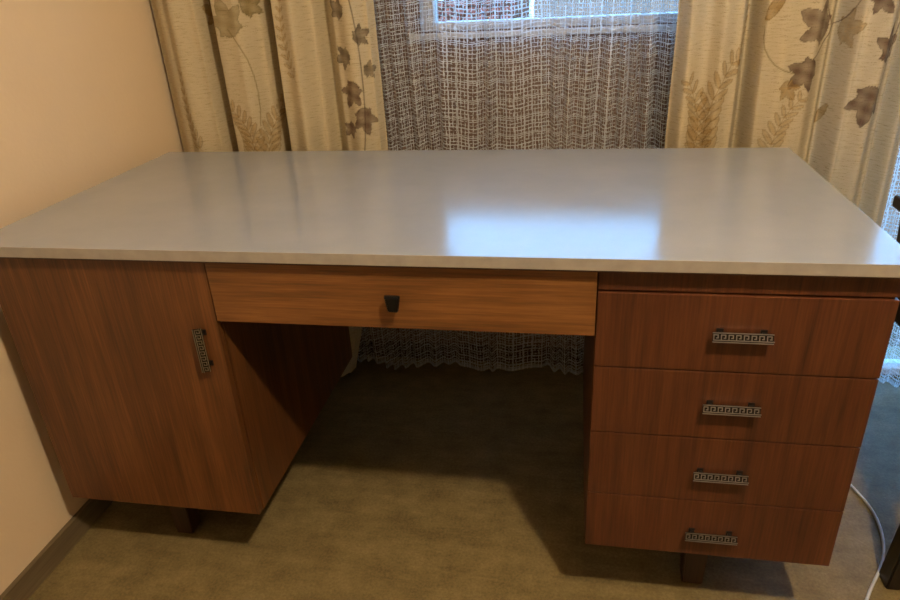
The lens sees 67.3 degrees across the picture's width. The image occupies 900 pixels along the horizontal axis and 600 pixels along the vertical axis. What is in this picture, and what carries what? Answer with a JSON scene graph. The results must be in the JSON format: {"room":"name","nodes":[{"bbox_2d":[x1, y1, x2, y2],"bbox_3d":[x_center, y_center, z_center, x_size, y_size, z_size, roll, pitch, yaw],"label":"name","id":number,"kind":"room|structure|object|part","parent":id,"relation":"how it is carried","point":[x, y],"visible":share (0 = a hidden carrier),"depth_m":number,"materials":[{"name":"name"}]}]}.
{"room":"home office","nodes":[
{"label":"home office","id":0,"kind":"room"},
{"bbox_2d":[0,0,183,594],"bbox_3d":[-1.169,-0.142,0.169,0.150,2.500,4.140,2,26,10],"label":"wall","id":1,"kind":"structure","parent":0,"point":[86,101],"depth_m":1.47,"materials":[{"name":"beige paint"}]},
{"bbox_2d":[0,499,112,599],"bbox_3d":[-1.047,1.002,0.598,0.012,0.058,3.940,2,26,10],"label":"baseboard","id":2,"kind":"structure","parent":1,"relation":"attached to","point":[28,581],"depth_m":1.49,"materials":[{"name":"brown wood"}]},
{"bbox_2d":[28,346,899,599],"bbox_3d":[0.657,1.125,0.359,3.757,0.120,4.290,2,26,10],"label":"floor","id":3,"kind":"structure","parent":0,"point":[454,481],"depth_m":1.56,"materials":[{"name":"beige carpet"}]},
{"bbox_2d":[0,147,899,583],"bbox_3d":[-0.031,0.120,1.512,1.526,0.750,0.686,2,26,10],"label":"desk","id":4,"kind":"object","parent":3,"relation":"on","point":[178,323],"visible":1,"depth_m":1.17,"materials":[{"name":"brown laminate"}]},
{"bbox_3d":[-0.610,0.175,1.297,0.430,0.559,0.015,2,26,10],"label":"cabinet door","id":5,"kind":"part","parent":4,"relation":"part of","materials":[{"name":"brown wood"}]},
{"bbox_3d":[-0.615,0.457,1.549,0.048,0.168,0.048,2,26,10],"label":"leg","id":6,"kind":"part","parent":4,"relation":"part of","materials":[{"name":"brown wood"}]},
{"bbox_3d":[-0.439,0.089,1.204,0.017,0.088,0.017,2,26,10],"label":"door handle","id":7,"kind":"part","parent":4,"relation":"part of","materials":[{"name":"metal"}]},
{"bbox_3d":[-0.091,0.004,1.090,0.026,0.029,0.022,2,26,10],"label":"drawer knob","id":8,"kind":"part","parent":4,"relation":"part of","materials":[{"name":"black plastic"}]},
{"bbox_3d":[-0.090,-0.007,1.106,0.644,0.113,0.016,2,26,10],"label":"drawer","id":9,"kind":"part","parent":4,"relation":"part of","materials":[{"name":"brown wood"}]},
{"bbox_3d":[0.490,0.492,1.354,0.048,0.168,0.048,2,26,10],"label":"leg","id":10,"kind":"part","parent":4,"relation":"part of","materials":[{"name":"brown wood"}]},
{"bbox_3d":[0.460,0.417,1.193,0.088,0.017,0.017,2,26,10],"label":"drawer handle","id":11,"kind":"part","parent":4,"relation":"part of","materials":[{"name":"metal"}]},
{"bbox_3d":[0.457,0.403,1.205,0.421,0.124,0.015,2,26,10],"label":"drawer","id":12,"kind":"part","parent":4,"relation":"part of","materials":[{"name":"red wood"}]},
{"bbox_3d":[0.454,0.296,1.135,0.088,0.017,0.017,2,26,10],"label":"drawer handle","id":13,"kind":"part","parent":4,"relation":"part of","materials":[{"name":"metal"}]},
{"bbox_3d":[0.451,0.286,1.148,0.421,0.131,0.015,2,26,10],"label":"drawer","id":14,"kind":"part","parent":4,"relation":"part of","materials":[{"name":"red wood"}]},
{"bbox_3d":[0.447,0.173,1.075,0.088,0.017,0.017,2,26,10],"label":"drawer handle","id":15,"kind":"part","parent":4,"relation":"part of","materials":[{"name":"metal"}]},
{"bbox_3d":[0.445,0.168,1.091,0.421,0.126,0.015,2,26,10],"label":"drawer","id":16,"kind":"part","parent":4,"relation":"part of","materials":[{"name":"red wood"}]},
{"bbox_3d":[0.441,0.055,1.018,0.088,0.017,0.017,2,26,10],"label":"drawer handle","id":17,"kind":"part","parent":4,"relation":"part of","materials":[{"name":"metal"}]},
{"bbox_3d":[0.438,0.050,1.034,0.421,0.131,0.015,2,26,10],"label":"drawer","id":18,"kind":"part","parent":4,"relation":"part of","materials":[{"name":"red wood"}]},
{"bbox_3d":[0.434,-0.029,0.998,0.421,0.037,0.013,2,26,10],"label":"pedestal rail","id":19,"kind":"part","parent":4,"relation":"part of","materials":[{"name":"red wood"}]},
{"bbox_2d":[850,484,884,599],"bbox_3d":[0.845,0.545,1.389,0.107,0.006,0.821,8,28,21],"label":"power cable","id":20,"kind":"object","parent":3,"relation":"on","point":[876,576],"visible":0.69,"depth_m":1.43,"materials":[{"name":"white plastic"}]},
{"bbox_2d":[879,195,899,589],"bbox_3d":[1.183,0.072,1.246,0.634,0.950,0.385,2,26,10],"label":"armchair","id":21,"kind":"object","parent":3,"relation":"on","point":[889,573],"visible":0.54,"depth_m":1.33,"materials":[{"name":"brown wood"}]},
{"bbox_3d":[0.894,0.365,1.260,0.080,0.440,0.055,2,26,10],"label":"leg","id":22,"kind":"part","parent":21,"relation":"part of","materials":[{"name":"brown wood"}]},
{"bbox_3d":[0.906,-0.122,1.212,0.070,0.025,0.370,2,26,10],"label":"armrest","id":23,"kind":"part","parent":21,"relation":"part of","materials":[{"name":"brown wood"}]},
{"bbox_3d":[1.169,0.086,1.253,0.525,0.060,0.370,2,26,10],"label":"seat","id":24,"kind":"part","parent":21,"relation":"part of","materials":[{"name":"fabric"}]},
{"bbox_3d":[0.933,-0.089,1.376,0.053,0.190,0.040,2,26,10],"label":"arm post","id":25,"kind":"part","parent":21,"relation":"part of","materials":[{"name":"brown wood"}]},
{"bbox_2d":[361,0,676,347],"bbox_3d":[0.941,-0.946,1.596,3.457,2.500,0.200,2,26,10],"label":"wall","id":26,"kind":"structure","parent":0,"point":[652,131],"depth_m":1.82,"materials":[{"name":"brown paint"}]},
{"bbox_2d":[358,339,583,365],"bbox_3d":[0.988,0.198,2.033,3.445,0.058,0.012,2,26,10],"label":"baseboard","id":27,"kind":"structure","parent":26,"relation":"attached to","point":[370,342],"depth_m":2.19,"materials":[{"name":"brown wood"}]},
{"bbox_2d":[409,24,676,39],"bbox_3d":[0.286,-0.691,1.740,0.800,0.016,0.030,2,26,10],"label":"window sill","id":28,"kind":"structure","parent":26,"relation":"attached to","point":[670,27],"depth_m":1.73,"materials":[{"name":"paint"}]},
{"bbox_2d":[420,0,677,31],"bbox_3d":[0.264,-1.260,1.515,0.740,1.200,0.060,2,26,10],"label":"frame","id":29,"kind":"object","parent":26,"relation":"attached to","point":[553,19],"visible":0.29,"depth_m":1.76,"materials":[{"name":"paint"}]},
{"bbox_2d":[881,359,899,374],"bbox_3d":[1.371,-0.776,1.541,0.980,2.200,0.060,2,26,10],"label":"frame","id":30,"kind":"object","parent":26,"relation":"attached to","point":[885,371],"visible":0.02,"depth_m":2.01,"materials":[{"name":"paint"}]},
{"bbox_3d":[0.639,-1.848,1.000,2.900,0.028,0.169,2,26,10],"label":"curtain rod","id":31,"kind":"object","parent":26,"relation":"attached to","visible":0},
{"bbox_2d":[150,0,387,376],"bbox_3d":[-0.488,-0.812,1.650,0.616,2.290,0.120,2,26,10],"label":"floral curtain","id":32,"kind":"object","parent":31,"relation":"hanging from","point":[243,75],"visible":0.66,"depth_m":1.74,"materials":[{"name":"fabric"}]},
{"bbox_2d":[357,0,678,374],"bbox_3d":[0.130,-0.803,1.613,1.102,2.293,0.075,2,26,10],"label":"lace curtain","id":33,"kind":"object","parent":31,"relation":"hanging from","point":[552,36],"visible":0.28,"depth_m":1.73,"materials":[{"name":"white fabric"}]},
{"bbox_2d":[665,0,899,226],"bbox_3d":[0.763,-0.764,1.412,0.538,2.290,0.110,3,26,13],"label":"floral curtain","id":34,"kind":"object","parent":31,"relation":"hanging from","point":[819,80],"visible":0.58,"depth_m":1.53,"materials":[{"name":"fabric"}]},
{"bbox_2d":[878,146,899,387],"bbox_3d":[1.415,-0.776,1.415,1.162,2.294,0.075,2,26,10],"label":"lace curtain","id":35,"kind":"object","parent":31,"relation":"hanging from","point":[882,380],"visible":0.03,"depth_m":1.87,"materials":[{"name":"white fabric"}]},
{"label":"outside","id":36,"kind":"structure","parent":0,"visible":0},
{"bbox_2d":[888,321,899,345],"bbox_3d":[4.539,-9.879,30.005,60.000,0.100,58.700,2,26,10],"label":"ground","id":37,"kind":"structure","parent":36,"point":[898,333],"depth_m":8.42,"materials":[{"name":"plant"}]},
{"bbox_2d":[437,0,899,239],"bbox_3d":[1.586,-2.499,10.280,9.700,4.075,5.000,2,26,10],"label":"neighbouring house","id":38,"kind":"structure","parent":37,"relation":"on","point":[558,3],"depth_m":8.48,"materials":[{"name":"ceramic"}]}
]}

